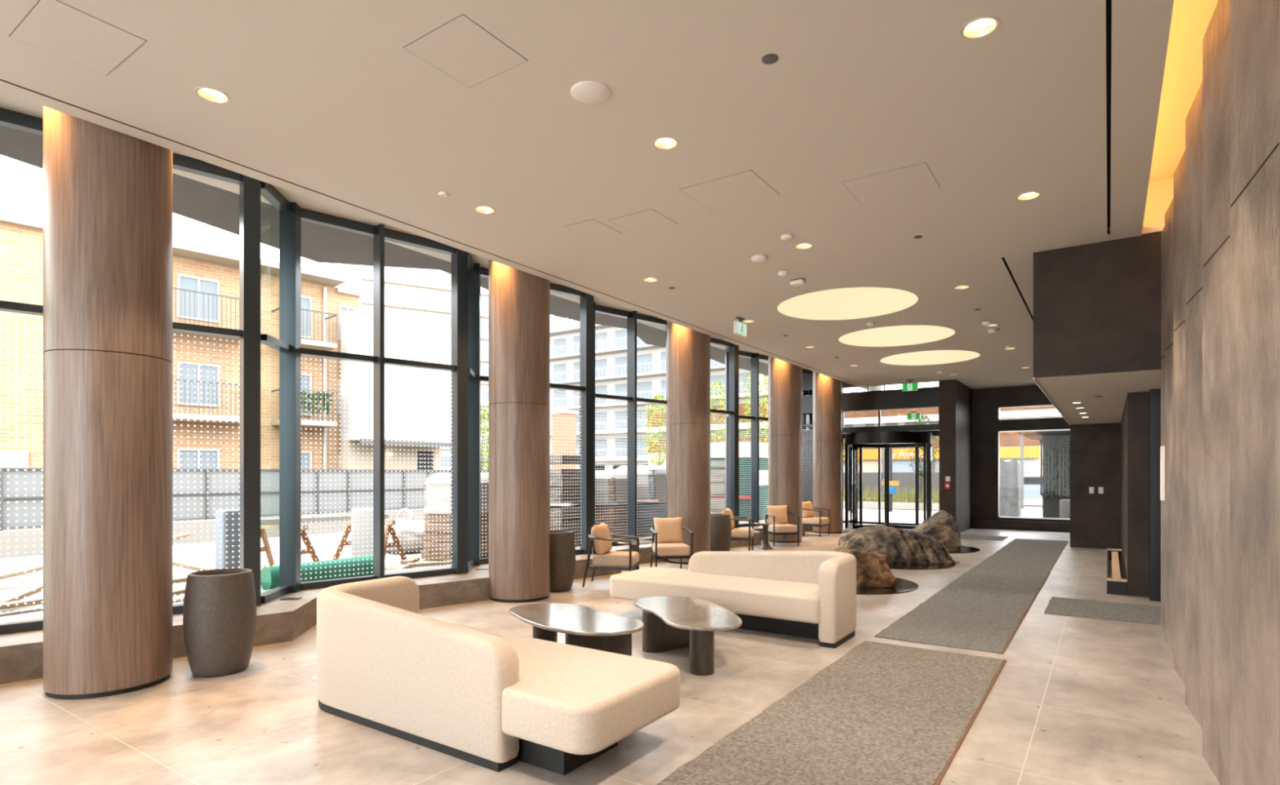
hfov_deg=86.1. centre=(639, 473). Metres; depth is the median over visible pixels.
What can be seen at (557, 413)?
brick tower
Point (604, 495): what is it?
pallet stack
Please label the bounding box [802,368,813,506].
window
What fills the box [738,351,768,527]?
window
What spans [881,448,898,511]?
sign pole
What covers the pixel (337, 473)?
fence panel
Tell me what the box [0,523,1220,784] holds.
floor
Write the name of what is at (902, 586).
disc
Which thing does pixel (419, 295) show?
building
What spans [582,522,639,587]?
armchair
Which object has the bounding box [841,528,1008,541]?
rug
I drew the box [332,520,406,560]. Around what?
sawhorse
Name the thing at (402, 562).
plank
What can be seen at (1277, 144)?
trim
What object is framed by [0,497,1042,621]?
ground
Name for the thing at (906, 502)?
planter
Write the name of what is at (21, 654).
window ledge
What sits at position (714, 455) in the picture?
container
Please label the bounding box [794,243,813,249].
recessed light
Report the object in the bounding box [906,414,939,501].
tree
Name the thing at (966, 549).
disc
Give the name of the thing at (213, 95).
recessed light
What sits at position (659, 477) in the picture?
pallet stack
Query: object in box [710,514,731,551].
planter
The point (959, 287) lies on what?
recessed light
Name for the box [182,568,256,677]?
planter
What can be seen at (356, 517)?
post
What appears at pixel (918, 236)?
sprinkler cover
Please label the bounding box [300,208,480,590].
window
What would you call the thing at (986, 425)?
wall
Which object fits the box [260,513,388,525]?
beam
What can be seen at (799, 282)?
emergency light
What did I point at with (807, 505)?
pillow
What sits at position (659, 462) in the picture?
tree
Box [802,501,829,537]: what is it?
armchair
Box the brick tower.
[550,409,578,469]
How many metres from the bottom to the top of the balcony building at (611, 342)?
19.950 m
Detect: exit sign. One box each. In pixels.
[733,316,746,337]
[902,379,918,391]
[906,411,919,419]
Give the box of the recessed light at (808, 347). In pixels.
[804,346,815,348]
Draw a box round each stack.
[421,472,488,560]
[550,455,580,546]
[568,471,626,540]
[613,465,666,538]
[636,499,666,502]
[710,461,724,514]
[1000,459,1021,516]
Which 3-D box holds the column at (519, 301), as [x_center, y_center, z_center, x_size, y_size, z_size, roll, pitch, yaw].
[-1.457,-0.647,8.281,0.730,4.295,0.730,0,0,34]
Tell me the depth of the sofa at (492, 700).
3.67 m
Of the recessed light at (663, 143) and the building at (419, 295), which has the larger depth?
the building at (419, 295)
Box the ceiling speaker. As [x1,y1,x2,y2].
[570,80,610,104]
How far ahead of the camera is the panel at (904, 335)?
11.47 m
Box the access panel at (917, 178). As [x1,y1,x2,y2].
[841,162,941,205]
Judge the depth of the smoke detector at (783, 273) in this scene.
7.76 m
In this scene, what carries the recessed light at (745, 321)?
in the ceiling at (327, 97)
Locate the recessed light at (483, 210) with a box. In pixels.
[473,205,495,214]
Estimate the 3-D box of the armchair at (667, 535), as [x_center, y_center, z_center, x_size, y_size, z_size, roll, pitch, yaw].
[0.459,1.091,10.427,0.609,0.824,0.683,0,0,-9]
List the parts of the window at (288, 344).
pane, pane, corner post, corner post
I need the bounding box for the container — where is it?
[710,441,768,520]
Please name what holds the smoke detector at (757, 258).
attached to the ceiling at (327, 97)
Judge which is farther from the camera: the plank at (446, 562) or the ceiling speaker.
the plank at (446, 562)
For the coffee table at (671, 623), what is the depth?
5.67 m
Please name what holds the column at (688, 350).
on the floor
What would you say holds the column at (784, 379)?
on the floor
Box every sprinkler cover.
[438,191,448,197]
[761,53,778,64]
[913,235,922,239]
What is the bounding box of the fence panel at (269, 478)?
[172,468,279,521]
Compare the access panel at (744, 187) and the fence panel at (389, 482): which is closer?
the access panel at (744, 187)
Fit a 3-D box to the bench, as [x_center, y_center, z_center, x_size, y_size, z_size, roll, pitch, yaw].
[7.072,1.407,10.186,0.208,0.185,4.210,0,0,34]
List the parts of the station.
plate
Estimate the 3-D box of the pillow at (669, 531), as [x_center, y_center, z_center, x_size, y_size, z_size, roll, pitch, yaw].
[0.439,0.885,10.559,0.460,0.420,0.200,0,-11,-9]
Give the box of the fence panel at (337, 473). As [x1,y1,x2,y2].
[301,469,373,515]
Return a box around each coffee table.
[508,603,644,656]
[633,595,742,675]
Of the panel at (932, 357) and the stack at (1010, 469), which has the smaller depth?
the panel at (932, 357)
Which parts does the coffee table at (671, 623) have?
leg, leg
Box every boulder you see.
[834,546,897,588]
[837,524,959,564]
[910,510,963,551]
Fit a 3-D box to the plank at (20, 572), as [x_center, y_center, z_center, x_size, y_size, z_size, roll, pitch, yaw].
[-7.951,1.215,9.806,0.160,0.479,2.836,0,0,26]
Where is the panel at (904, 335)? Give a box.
[837,324,955,346]
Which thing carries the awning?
on the post at (1021, 434)
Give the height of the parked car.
1.420 m
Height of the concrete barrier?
0.470 m
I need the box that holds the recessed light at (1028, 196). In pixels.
[1015,191,1041,200]
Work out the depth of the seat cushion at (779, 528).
14.06 m
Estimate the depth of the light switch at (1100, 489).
13.59 m
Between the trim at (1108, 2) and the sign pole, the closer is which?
the trim at (1108, 2)
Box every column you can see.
[43,106,172,699]
[215,509,239,569]
[488,259,550,603]
[666,320,710,564]
[768,355,802,542]
[813,371,842,533]
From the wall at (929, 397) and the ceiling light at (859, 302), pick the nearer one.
the ceiling light at (859, 302)
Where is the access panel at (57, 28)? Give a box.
[8,0,146,75]
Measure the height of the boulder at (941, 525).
0.768 m
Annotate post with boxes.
[351,507,373,558]
[1020,433,1023,509]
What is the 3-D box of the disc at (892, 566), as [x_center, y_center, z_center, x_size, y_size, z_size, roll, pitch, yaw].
[4.300,1.493,11.538,1.840,0.012,1.840,0,0,34]
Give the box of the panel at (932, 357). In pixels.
[879,350,981,365]
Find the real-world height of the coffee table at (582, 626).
0.420 m
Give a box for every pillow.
[591,522,612,555]
[653,517,683,543]
[720,508,734,528]
[766,505,788,524]
[802,501,813,518]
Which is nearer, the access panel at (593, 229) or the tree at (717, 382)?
the access panel at (593, 229)
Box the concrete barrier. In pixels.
[0,502,571,558]
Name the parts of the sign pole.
orange plate, blue plate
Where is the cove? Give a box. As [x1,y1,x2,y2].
[1106,0,1217,234]
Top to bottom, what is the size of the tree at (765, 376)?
8.618 m
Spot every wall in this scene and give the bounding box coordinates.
[802,373,939,528]
[939,379,972,533]
[972,385,1070,532]
[1033,231,1161,377]
[1070,422,1120,549]
[1120,391,1148,597]
[1160,0,1279,784]
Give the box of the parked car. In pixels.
[1023,475,1042,498]
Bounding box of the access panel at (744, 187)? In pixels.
[679,169,780,211]
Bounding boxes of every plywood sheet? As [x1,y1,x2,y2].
[0,619,12,623]
[172,549,197,557]
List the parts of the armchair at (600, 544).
leg, leg, backrest, seat frame, arm rail, leg, leg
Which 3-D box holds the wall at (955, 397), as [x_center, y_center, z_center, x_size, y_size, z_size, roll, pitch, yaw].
[8.309,-0.650,17.944,0.380,4.300,2.600,0,0,34]
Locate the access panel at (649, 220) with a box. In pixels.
[608,208,677,234]
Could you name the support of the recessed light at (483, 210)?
in the ceiling at (327, 97)
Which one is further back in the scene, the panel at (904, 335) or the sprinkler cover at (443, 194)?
the panel at (904, 335)
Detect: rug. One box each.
[656,640,1006,784]
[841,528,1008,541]
[874,567,1050,653]
[974,538,1068,572]
[1044,596,1160,625]
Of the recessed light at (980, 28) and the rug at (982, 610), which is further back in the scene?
the rug at (982, 610)
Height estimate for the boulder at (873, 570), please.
0.485 m
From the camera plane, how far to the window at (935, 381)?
17.83 m
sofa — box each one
[316,576,679,775]
[609,551,856,648]
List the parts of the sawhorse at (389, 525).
leg, leg, leg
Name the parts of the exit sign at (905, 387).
white panel, green panel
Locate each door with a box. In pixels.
[844,431,932,530]
[1148,388,1160,601]
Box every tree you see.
[480,408,488,470]
[642,393,666,466]
[710,381,724,442]
[739,373,768,443]
[843,440,844,466]
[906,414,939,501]
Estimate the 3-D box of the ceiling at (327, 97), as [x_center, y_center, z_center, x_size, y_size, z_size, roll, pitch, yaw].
[0.979,-2.550,7.571,7.462,0.500,27.600,0,0,34]
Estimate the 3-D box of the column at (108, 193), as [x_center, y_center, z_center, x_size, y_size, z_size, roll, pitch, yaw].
[-3.779,-0.647,4.889,0.730,4.295,0.730,0,0,34]
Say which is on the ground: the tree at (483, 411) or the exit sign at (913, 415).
the tree at (483, 411)
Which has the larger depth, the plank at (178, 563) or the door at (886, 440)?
the door at (886, 440)
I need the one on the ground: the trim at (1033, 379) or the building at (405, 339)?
the building at (405, 339)
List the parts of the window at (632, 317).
pane, pane, corner post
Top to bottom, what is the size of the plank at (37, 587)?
0.429 m
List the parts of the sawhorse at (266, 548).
leg, leg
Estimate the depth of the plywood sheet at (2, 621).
6.66 m
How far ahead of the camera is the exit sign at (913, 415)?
19.34 m
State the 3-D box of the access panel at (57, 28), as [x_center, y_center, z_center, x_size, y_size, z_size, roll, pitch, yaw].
[-2.969,-2.299,3.620,0.558,0.002,0.428,0,0,34]
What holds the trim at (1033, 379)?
attached to the wall at (1097, 305)
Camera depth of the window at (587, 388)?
10.46 m
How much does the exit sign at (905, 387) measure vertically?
0.280 m
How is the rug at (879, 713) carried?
on the floor
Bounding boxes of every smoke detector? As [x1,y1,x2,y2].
[751,254,767,262]
[777,270,788,276]
[780,233,793,240]
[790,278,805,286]
[866,322,875,326]
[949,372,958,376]
[981,320,991,325]
[987,328,999,333]
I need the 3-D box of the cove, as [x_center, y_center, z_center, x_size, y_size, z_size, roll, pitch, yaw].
[0.459,-2.500,0.413,0.990,0.600,15.200,0,0,34]
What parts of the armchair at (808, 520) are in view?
seat frame, arm rail, leg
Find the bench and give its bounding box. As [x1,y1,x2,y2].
[1106,548,1127,595]
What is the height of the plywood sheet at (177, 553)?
0.140 m
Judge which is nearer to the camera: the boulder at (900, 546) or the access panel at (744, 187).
the access panel at (744, 187)
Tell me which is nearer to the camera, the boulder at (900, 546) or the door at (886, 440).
the boulder at (900, 546)
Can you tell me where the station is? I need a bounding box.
[945,476,950,488]
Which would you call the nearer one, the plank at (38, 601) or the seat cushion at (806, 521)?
the plank at (38, 601)
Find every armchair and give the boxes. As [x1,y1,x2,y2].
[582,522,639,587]
[649,517,693,568]
[720,508,753,551]
[764,505,799,546]
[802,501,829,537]
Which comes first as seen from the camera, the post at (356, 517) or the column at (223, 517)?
the column at (223, 517)
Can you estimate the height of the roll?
0.310 m
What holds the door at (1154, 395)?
in the wall at (1135, 418)
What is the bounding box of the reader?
[1160,446,1164,500]
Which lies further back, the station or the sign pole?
the sign pole
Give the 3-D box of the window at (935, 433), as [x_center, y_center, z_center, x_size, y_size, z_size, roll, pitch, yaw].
[7.304,-0.650,20.025,3.630,4.300,0.100,0,0,34]
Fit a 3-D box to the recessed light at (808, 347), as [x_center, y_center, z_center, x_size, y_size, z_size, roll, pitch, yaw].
[3.099,-2.319,12.493,0.192,0.046,0.192,0,0,34]
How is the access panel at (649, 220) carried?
attached to the ceiling at (327, 97)
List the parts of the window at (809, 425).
pane, frame, corner post, pane, corner post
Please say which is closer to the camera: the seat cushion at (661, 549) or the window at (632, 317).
the seat cushion at (661, 549)
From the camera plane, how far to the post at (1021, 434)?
29.02 m
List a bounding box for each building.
[0,213,362,469]
[340,309,451,470]
[347,264,488,470]
[550,315,768,471]
[646,402,1062,499]
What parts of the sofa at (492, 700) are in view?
backrest, seat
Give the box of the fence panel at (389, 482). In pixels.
[384,470,451,510]
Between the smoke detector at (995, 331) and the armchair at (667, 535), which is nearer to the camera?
the armchair at (667, 535)
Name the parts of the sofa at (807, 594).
seat, backrest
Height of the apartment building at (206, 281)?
8.300 m
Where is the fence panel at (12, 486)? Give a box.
[0,467,43,531]
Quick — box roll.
[260,555,373,590]
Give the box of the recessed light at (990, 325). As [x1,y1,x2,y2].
[985,324,998,327]
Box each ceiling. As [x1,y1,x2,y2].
[0,0,1173,391]
[1035,369,1160,424]
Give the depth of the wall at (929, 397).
18.01 m
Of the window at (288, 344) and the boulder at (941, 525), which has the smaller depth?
the window at (288, 344)
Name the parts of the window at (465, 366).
pane, pane, corner post, corner post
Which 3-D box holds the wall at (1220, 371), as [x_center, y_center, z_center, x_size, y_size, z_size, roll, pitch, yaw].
[2.314,-0.400,-0.966,4.090,3.800,15.420,0,0,34]
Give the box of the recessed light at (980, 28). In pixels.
[959,15,1000,39]
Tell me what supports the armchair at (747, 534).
on the floor
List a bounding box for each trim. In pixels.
[0,0,1111,385]
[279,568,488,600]
[1032,377,1071,425]
[1161,142,1279,359]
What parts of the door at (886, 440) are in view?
post, curved pane, post, post, post, curved pane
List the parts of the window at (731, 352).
pane, frame, corner post, pane, pane, corner post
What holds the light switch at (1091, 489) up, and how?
attached to the wall at (1095, 448)
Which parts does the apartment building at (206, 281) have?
pane, pane, pane, railing, railing, railing, railing, pane, pane, pane, pane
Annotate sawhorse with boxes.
[260,524,319,566]
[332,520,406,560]
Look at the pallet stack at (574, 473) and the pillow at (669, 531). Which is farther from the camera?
the pallet stack at (574, 473)
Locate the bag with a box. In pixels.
[384,508,426,552]
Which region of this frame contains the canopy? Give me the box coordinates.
[0,125,768,375]
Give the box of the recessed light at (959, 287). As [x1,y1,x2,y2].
[953,285,970,289]
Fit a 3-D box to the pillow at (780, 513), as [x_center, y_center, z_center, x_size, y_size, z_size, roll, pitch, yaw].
[2.913,0.885,14.504,0.460,0.420,0.200,0,-11,-12]
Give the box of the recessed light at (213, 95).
[194,86,231,104]
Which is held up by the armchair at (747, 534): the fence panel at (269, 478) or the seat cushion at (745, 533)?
the seat cushion at (745, 533)
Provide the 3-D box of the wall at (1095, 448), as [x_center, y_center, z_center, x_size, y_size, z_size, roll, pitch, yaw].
[10.261,-0.400,15.396,0.840,3.800,4.200,0,0,34]
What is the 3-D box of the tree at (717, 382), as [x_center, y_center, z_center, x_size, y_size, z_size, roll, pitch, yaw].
[5.090,-2.276,45.031,2.295,7.558,2.331,0,0,-35]
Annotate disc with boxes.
[856,577,918,595]
[887,563,955,569]
[948,546,980,553]
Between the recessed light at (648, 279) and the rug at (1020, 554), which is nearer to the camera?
the recessed light at (648, 279)
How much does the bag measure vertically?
0.830 m
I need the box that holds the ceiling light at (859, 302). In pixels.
[776,286,919,320]
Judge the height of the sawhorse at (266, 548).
0.717 m
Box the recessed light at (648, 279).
[642,277,657,282]
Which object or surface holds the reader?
attached to the wall at (1220, 371)
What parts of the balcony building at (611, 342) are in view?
railing, railing, railing, railing, railing, railing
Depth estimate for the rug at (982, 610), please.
7.29 m
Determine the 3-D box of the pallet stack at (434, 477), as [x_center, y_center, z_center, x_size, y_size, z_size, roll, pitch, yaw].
[-3.122,0.745,12.257,1.153,1.510,1.153,0,0,23]
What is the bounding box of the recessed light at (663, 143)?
[651,137,679,150]
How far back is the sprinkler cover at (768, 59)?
3.79 m
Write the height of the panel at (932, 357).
0.032 m
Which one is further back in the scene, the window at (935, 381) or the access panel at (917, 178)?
the window at (935, 381)
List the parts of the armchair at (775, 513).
leg, arm rail, seat frame, leg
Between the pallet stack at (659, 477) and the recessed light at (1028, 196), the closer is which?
the recessed light at (1028, 196)
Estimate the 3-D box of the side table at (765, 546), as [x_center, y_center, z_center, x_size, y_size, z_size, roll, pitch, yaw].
[2.491,1.240,13.588,0.520,0.520,0.520,0,0,34]
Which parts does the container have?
red rail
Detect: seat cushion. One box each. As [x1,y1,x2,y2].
[592,551,639,567]
[652,542,689,556]
[731,528,753,538]
[768,524,797,533]
[802,517,829,524]
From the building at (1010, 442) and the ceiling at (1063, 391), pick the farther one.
the building at (1010, 442)
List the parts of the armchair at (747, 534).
arm rail, seat frame, leg, leg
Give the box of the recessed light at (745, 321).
[742,320,755,323]
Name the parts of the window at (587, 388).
pane, pane, corner post, corner post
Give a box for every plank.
[0,533,190,580]
[0,576,186,610]
[0,581,43,603]
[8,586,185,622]
[172,559,213,571]
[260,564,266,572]
[400,557,419,564]
[407,560,451,567]
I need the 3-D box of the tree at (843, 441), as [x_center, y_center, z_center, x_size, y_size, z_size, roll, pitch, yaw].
[9.832,-0.397,35.595,1.952,3.803,1.844,0,0,34]
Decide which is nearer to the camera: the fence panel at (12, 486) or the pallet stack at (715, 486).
the fence panel at (12, 486)
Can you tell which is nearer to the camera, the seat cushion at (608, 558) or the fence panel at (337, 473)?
the seat cushion at (608, 558)
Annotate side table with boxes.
[617,539,653,571]
[753,521,778,550]
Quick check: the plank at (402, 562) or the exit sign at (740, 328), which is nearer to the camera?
the exit sign at (740, 328)
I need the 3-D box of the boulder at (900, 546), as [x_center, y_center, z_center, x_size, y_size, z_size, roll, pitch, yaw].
[4.349,1.177,11.597,1.962,0.617,0.865,0,0,-3]
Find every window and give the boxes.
[0,107,301,635]
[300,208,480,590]
[480,266,595,564]
[595,304,666,546]
[710,337,738,528]
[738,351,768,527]
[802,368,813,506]
[842,381,939,428]
[843,410,939,525]
[998,404,1070,519]
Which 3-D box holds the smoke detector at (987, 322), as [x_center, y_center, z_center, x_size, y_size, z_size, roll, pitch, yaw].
[5.262,-2.275,10.395,0.140,0.050,0.140,0,0,34]
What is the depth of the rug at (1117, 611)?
7.42 m
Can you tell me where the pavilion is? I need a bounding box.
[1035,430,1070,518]
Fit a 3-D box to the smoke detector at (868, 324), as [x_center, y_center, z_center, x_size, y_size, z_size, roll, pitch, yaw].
[3.524,-2.275,10.458,0.120,0.050,0.120,0,0,34]
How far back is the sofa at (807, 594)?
6.51 m
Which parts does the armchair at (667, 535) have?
leg, leg, seat frame, arm rail, leg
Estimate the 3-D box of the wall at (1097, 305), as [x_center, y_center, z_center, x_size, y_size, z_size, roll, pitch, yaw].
[8.537,-1.895,9.062,5.150,1.810,8.200,0,0,34]
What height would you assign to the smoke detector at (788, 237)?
0.040 m
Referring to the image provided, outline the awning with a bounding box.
[1017,431,1042,439]
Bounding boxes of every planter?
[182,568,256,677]
[550,530,575,592]
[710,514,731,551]
[843,486,939,511]
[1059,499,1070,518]
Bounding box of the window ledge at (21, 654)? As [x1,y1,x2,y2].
[0,520,813,684]
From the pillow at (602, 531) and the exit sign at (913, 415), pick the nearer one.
the pillow at (602, 531)
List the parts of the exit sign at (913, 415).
white panel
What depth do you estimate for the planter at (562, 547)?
8.61 m
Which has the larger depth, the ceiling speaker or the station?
the station
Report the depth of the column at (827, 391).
17.02 m
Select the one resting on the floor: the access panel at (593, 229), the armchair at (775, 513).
the armchair at (775, 513)
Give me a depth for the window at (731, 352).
14.60 m
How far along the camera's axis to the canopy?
8.29 m
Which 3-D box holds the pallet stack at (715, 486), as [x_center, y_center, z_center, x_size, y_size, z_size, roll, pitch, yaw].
[2.216,0.573,20.054,1.100,1.855,1.100,0,0,23]
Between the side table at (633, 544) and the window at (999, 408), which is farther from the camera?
the window at (999, 408)
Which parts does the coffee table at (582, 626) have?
leg, leg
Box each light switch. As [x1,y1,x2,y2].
[1088,487,1093,493]
[1098,487,1103,493]
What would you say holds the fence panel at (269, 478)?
on the concrete barrier
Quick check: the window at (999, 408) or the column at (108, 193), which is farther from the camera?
the window at (999, 408)
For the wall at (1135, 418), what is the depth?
8.35 m
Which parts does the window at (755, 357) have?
pane, pane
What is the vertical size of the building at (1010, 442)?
6.500 m
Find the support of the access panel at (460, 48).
attached to the ceiling at (327, 97)
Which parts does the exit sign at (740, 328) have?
panel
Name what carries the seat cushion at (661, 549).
on the armchair at (667, 535)
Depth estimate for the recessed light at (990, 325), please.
10.69 m
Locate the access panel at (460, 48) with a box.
[403,13,528,87]
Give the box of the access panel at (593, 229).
[563,218,622,240]

